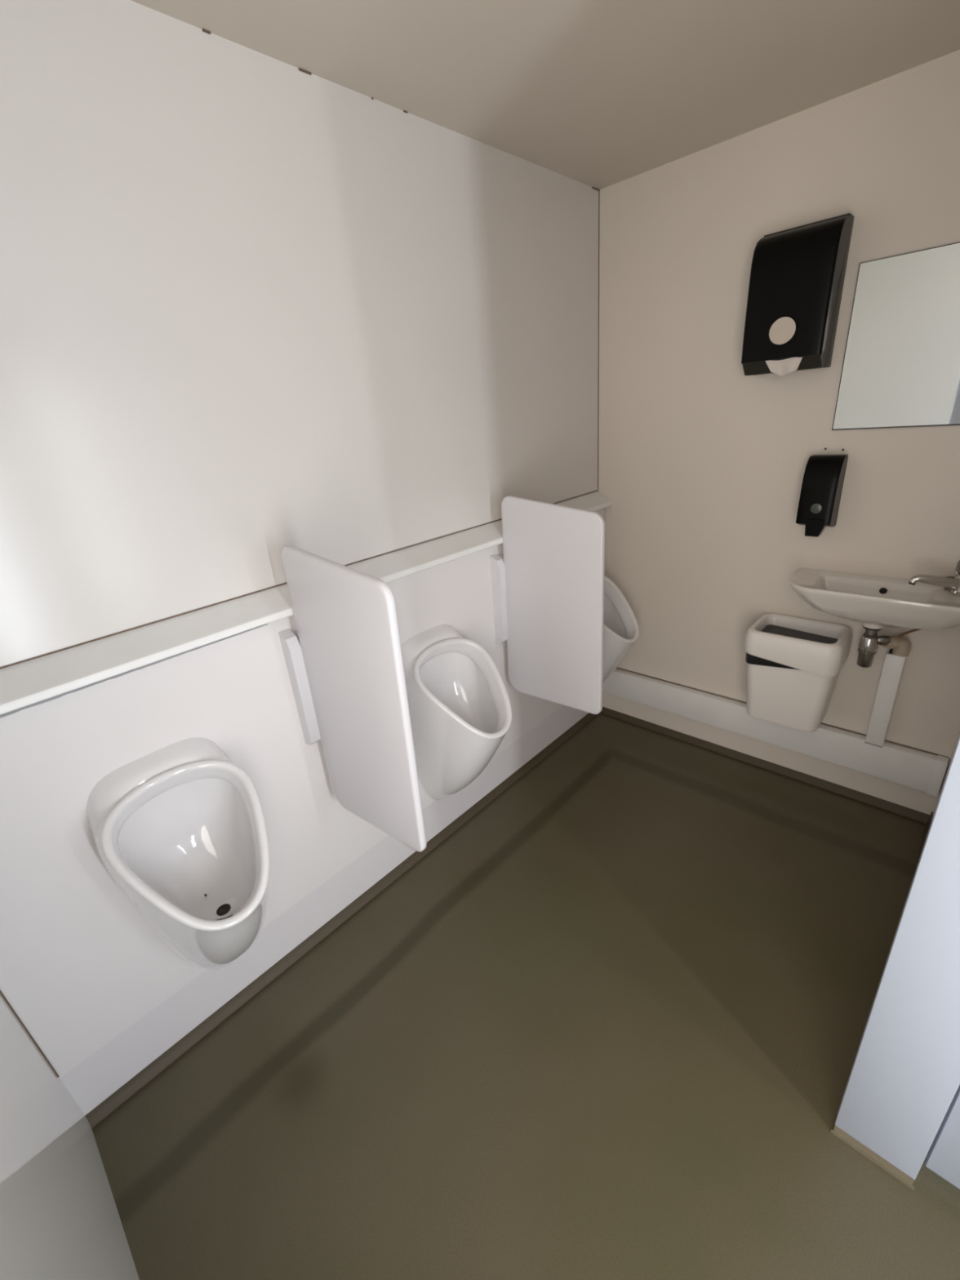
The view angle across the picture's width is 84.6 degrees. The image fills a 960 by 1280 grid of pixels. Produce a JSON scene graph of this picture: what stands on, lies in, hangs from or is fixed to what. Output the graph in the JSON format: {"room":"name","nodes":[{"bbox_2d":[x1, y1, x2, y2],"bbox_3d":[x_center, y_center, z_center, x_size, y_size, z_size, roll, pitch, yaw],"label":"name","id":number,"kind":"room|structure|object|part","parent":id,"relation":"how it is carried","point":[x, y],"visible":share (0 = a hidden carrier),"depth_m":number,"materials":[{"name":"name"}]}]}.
{"room":"public restroom","nodes":[
{"label":"public restroom","id":0,"kind":"room"},
{"bbox_2d":[0,990,139,1279],"bbox_3d":[-0.712,0.267,0.525,1.070,2.218,0.052,16,31,40],"label":"wall","id":1,"kind":"structure","parent":0,"point":[60,1219],"depth_m":0.87,"materials":[{"name":"white paint"}]},
{"bbox_2d":[0,0,604,1115],"bbox_3d":[-0.263,-0.246,1.624,0.088,2.218,2.444,16,31,40],"label":"wall","id":2,"kind":"structure","parent":0,"point":[254,305],"depth_m":1.20,"materials":[{"name":"white paint"}]},
{"bbox_2d":[86,737,270,969],"bbox_3d":[-0.603,0.598,1.219,0.326,0.688,0.310,16,31,40],"label":"urinal","id":3,"kind":"object","parent":2,"relation":"attached to","point":[180,827],"visible":1,"depth_m":1.21,"materials":[{"name":"white ceramic"}]},
{"bbox_3d":[-0.205,0.188,1.791,0.038,0.898,2.343,16,31,40],"label":"lining panel","id":4,"kind":"part","parent":2,"relation":"part of","materials":[{"name":"white plastic"}]},
{"bbox_2d":[0,491,613,718],"bbox_3d":[-0.230,-0.231,1.597,0.076,0.064,2.343,16,31,40],"label":"ledge","id":5,"kind":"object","parent":2,"relation":"attached to","point":[37,682],"depth_m":1.17,"materials":[{"name":"white plastic"}]},
{"bbox_3d":[-0.170,0.672,2.008,0.014,0.158,2.343,16,31,40],"label":"plinth panel","id":6,"kind":"part","parent":2,"relation":"part of","materials":[{"name":"white plastic"}]},
{"bbox_2d":[84,712,598,1128],"bbox_3d":[-0.156,0.760,2.041,0.028,0.030,2.344,16,31,40],"label":"baseboard","id":7,"kind":"structure","parent":2,"relation":"attached to","point":[162,1062],"depth_m":1.63,"materials":[{"name":"brown plastic"}]},
{"bbox_2d":[278,545,426,851],"bbox_3d":[-0.318,0.168,1.290,0.460,0.776,0.063,16,31,40],"label":"divider","id":8,"kind":"object","parent":2,"relation":"attached to","point":[344,656],"visible":1,"depth_m":1.24,"materials":[{"name":"white plastic"}]},
{"bbox_2d":[400,624,511,799],"bbox_3d":[-0.041,0.313,1.761,0.326,0.688,0.310,16,31,40],"label":"urinal","id":9,"kind":"object","parent":2,"relation":"attached to","point":[460,710],"visible":0.98,"depth_m":1.74,"materials":[{"name":"white ceramic"}]},
{"bbox_2d":[489,495,604,714],"bbox_3d":[0.227,-0.109,1.827,0.445,0.751,0.063,16,31,40],"label":"divider","id":10,"kind":"object","parent":2,"relation":"attached to","point":[548,579],"visible":1,"depth_m":1.80,"materials":[{"name":"white plastic"}]},
{"bbox_2d":[602,575,639,683],"bbox_3d":[0.529,0.024,2.312,0.326,0.688,0.310,16,31,40],"label":"urinal","id":11,"kind":"object","parent":2,"relation":"attached to","point":[620,628],"visible":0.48,"depth_m":2.27,"materials":[{"name":"white ceramic"}]},
{"bbox_2d":[91,712,959,1279],"bbox_3d":[0.951,1.118,1.083,3.160,0.060,2.464,16,31,40],"label":"floor","id":12,"kind":"structure","parent":0,"point":[611,1025],"depth_m":1.32,"materials":[{"name":"green plastic"}]},
{"bbox_2d":[130,0,959,189],"bbox_3d":[0.758,-0.963,0.189,3.160,0.050,2.464,16,31,40],"label":"ceiling","id":13,"kind":"structure","parent":0,"point":[597,94],"depth_m":1.21,"materials":[{"name":"white paint"}]},
{"bbox_2d":[598,49,959,814],"bbox_3d":[1.055,-0.509,1.953,1.480,2.218,0.053,16,31,40],"label":"wall","id":14,"kind":"structure","parent":0,"point":[703,461],"depth_m":1.85,"materials":[{"name":"beige paint"}]},
{"bbox_2d":[600,706,930,822],"bbox_3d":[1.132,0.508,2.354,1.369,0.026,0.022,16,31,40],"label":"baseboard","id":15,"kind":"structure","parent":14,"relation":"attached to","point":[891,806],"depth_m":2.23,"materials":[{"name":"brown plastic"}]},
{"bbox_2d":[602,666,949,796],"bbox_3d":[1.117,0.336,2.263,1.338,0.144,0.043,16,31,40],"label":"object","id":16,"kind":"structure","parent":14,"relation":"attached to","point":[918,769],"depth_m":2.12,"materials":[{"name":"white plastic"}]},
{"bbox_2d":[741,213,853,376],"bbox_3d":[0.962,-1.036,1.623,0.228,0.403,0.147,16,31,40],"label":"paper towel dispenser","id":17,"kind":"object","parent":14,"relation":"attached to","point":[797,273],"visible":1,"depth_m":1.57,"materials":[{"name":"black plastic"}]},
{"bbox_2d":[764,357,802,376],"bbox_3d":[0.947,-0.853,1.650,0.104,0.050,0.015,16,31,40],"label":"paper towel","id":18,"kind":"object","parent":17,"relation":"hanging from","point":[781,366],"depth_m":1.65,"materials":[{"name":"white paper"}]},
{"bbox_2d":[743,613,852,732],"bbox_3d":[1.157,0.125,1.961,0.306,0.366,0.231,16,31,40],"label":"waste bin","id":19,"kind":"object","parent":14,"relation":"attached to","point":[794,664],"visible":1,"depth_m":1.90,"materials":[{"name":"white plastic"}]},
{"bbox_3d":[1.146,0.009,1.911,0.306,0.112,0.231,16,31,40],"label":"lid","id":20,"kind":"part","parent":19,"relation":"part of","materials":[{"name":"white plastic"}]},
{"bbox_2d":[795,454,848,537],"bbox_3d":[1.134,-0.481,1.756,0.101,0.249,0.122,16,31,40],"label":"soap dispenser","id":21,"kind":"object","parent":14,"relation":"attached to","point":[823,481],"visible":1,"depth_m":1.72,"materials":[{"name":"black plastic"}]},
{"bbox_3d":[1.120,-0.377,1.763,0.054,0.055,0.042,16,31,40],"label":"push lever","id":22,"kind":"part","parent":21,"relation":"part of","materials":[{"name":"black plastic"}]},
{"bbox_3d":[1.104,-0.431,1.732,0.032,0.032,0.008,16,31,40],"label":"sight glass","id":23,"kind":"part","parent":21,"relation":"part of","materials":[{"name":"grey"}]},
{"bbox_2d":[789,568,959,667],"bbox_3d":[1.300,-0.036,1.733,0.532,0.288,0.231,16,31,40],"label":"washbasin","id":24,"kind":"object","parent":14,"relation":"attached to","point":[877,602],"visible":1,"depth_m":1.70,"materials":[{"name":"white ceramic"}]},
{"bbox_2d":[857,648,876,667],"bbox_3d":[1.313,0.059,1.797,0.053,0.060,0.053,16,31,40],"label":"trap","id":25,"kind":"object","parent":24,"relation":"attached to","point":[865,656],"depth_m":1.78,"materials":[{"name":"silver metal"}]},
{"bbox_2d":[862,626,882,631],"bbox_3d":[1.304,-0.042,1.754,0.052,0.005,0.052,16,31,40],"label":"washer","id":26,"kind":"object","parent":24,"relation":"in","point":[867,628],"depth_m":1.73,"materials":[{"name":"white metal"}]},
{"bbox_2d":[789,568,959,629],"bbox_3d":[1.293,-0.111,1.700,0.532,0.124,0.231,16,31,40],"label":"basin","id":27,"kind":"object","parent":24,"relation":"in","point":[873,602],"depth_m":1.68,"materials":[{"name":"white ceramic"}]},
{"bbox_2d":[908,560,959,595],"bbox_3d":[1.387,-0.187,1.579,0.160,0.100,0.054,-2,23,8],"label":"tap","id":28,"kind":"object","parent":24,"relation":"on","point":[951,584],"visible":1,"depth_m":1.58,"materials":[{"name":"silver metal"}]},
{"bbox_3d":[1.375,-0.174,1.592,0.134,0.050,0.042,-1,23,9],"label":"spout","id":29,"kind":"part","parent":28,"relation":"part of","materials":[{"name":"silver metal"}]},
{"bbox_3d":[1.417,-0.153,1.592,0.027,0.015,0.014,-3,23,5],"label":"lever","id":30,"kind":"part","parent":28,"relation":"part of","materials":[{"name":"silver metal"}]},
{"bbox_3d":[1.437,-0.217,1.560,0.043,0.037,0.043,16,31,40],"label":"knob","id":31,"kind":"part","parent":28,"relation":"part of","materials":[{"name":"silver metal"}]},
{"bbox_2d":[864,648,906,747],"bbox_3d":[1.430,0.207,1.861,0.054,0.361,0.054,16,31,40],"label":"trim","id":32,"kind":"structure","parent":14,"relation":"attached to","point":[893,666],"depth_m":1.84,"materials":[{"name":"white plastic"}]},
{"bbox_2d":[831,241,959,430],"bbox_3d":[1.304,-0.843,1.478,0.476,0.456,0.006,16,31,40],"label":"wall mirror","id":33,"kind":"object","parent":14,"relation":"attached to","point":[900,368],"visible":1,"depth_m":1.53,"materials":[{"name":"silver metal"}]},
{"bbox_2d":[830,733,959,1190],"bbox_3d":[0.737,0.067,0.682,0.144,2.217,0.040,16,31,40],"label":"wall","id":34,"kind":"structure","parent":0,"point":[904,1080],"depth_m":0.94,"materials":[{"name":"grey paint"}]},
{"bbox_2d":[931,730,959,820],"bbox_3d":[1.157,-0.145,1.083,0.040,2.218,1.198,16,31,40],"label":"wall","id":35,"kind":"structure","parent":0,"point":[959,731],"depth_m":1.81,"materials":[{"name":"white paint"}]},
{"bbox_2d":[914,811,933,873],"bbox_3d":[1.226,0.844,1.523,0.012,0.050,1.186,16,31,40],"label":"baseboard","id":36,"kind":"structure","parent":35,"relation":"attached to","point":[928,822],"depth_m":1.84,"materials":[{"name":"brown plastic"}]},
{"bbox_3d":[1.632,0.366,-0.058,0.882,2.100,0.030,16,31,40],"label":"wall","id":37,"kind":"structure","parent":0,"visible":0},
{"bbox_2d":[925,1084,959,1189],"bbox_3d":[1.038,0.189,0.424,0.670,2.055,0.084,16,31,40],"label":"door","id":38,"kind":"structure","parent":37,"relation":"in","point":[943,1157],"depth_m":1.01,"materials":[{"name":"grey"}]}
]}

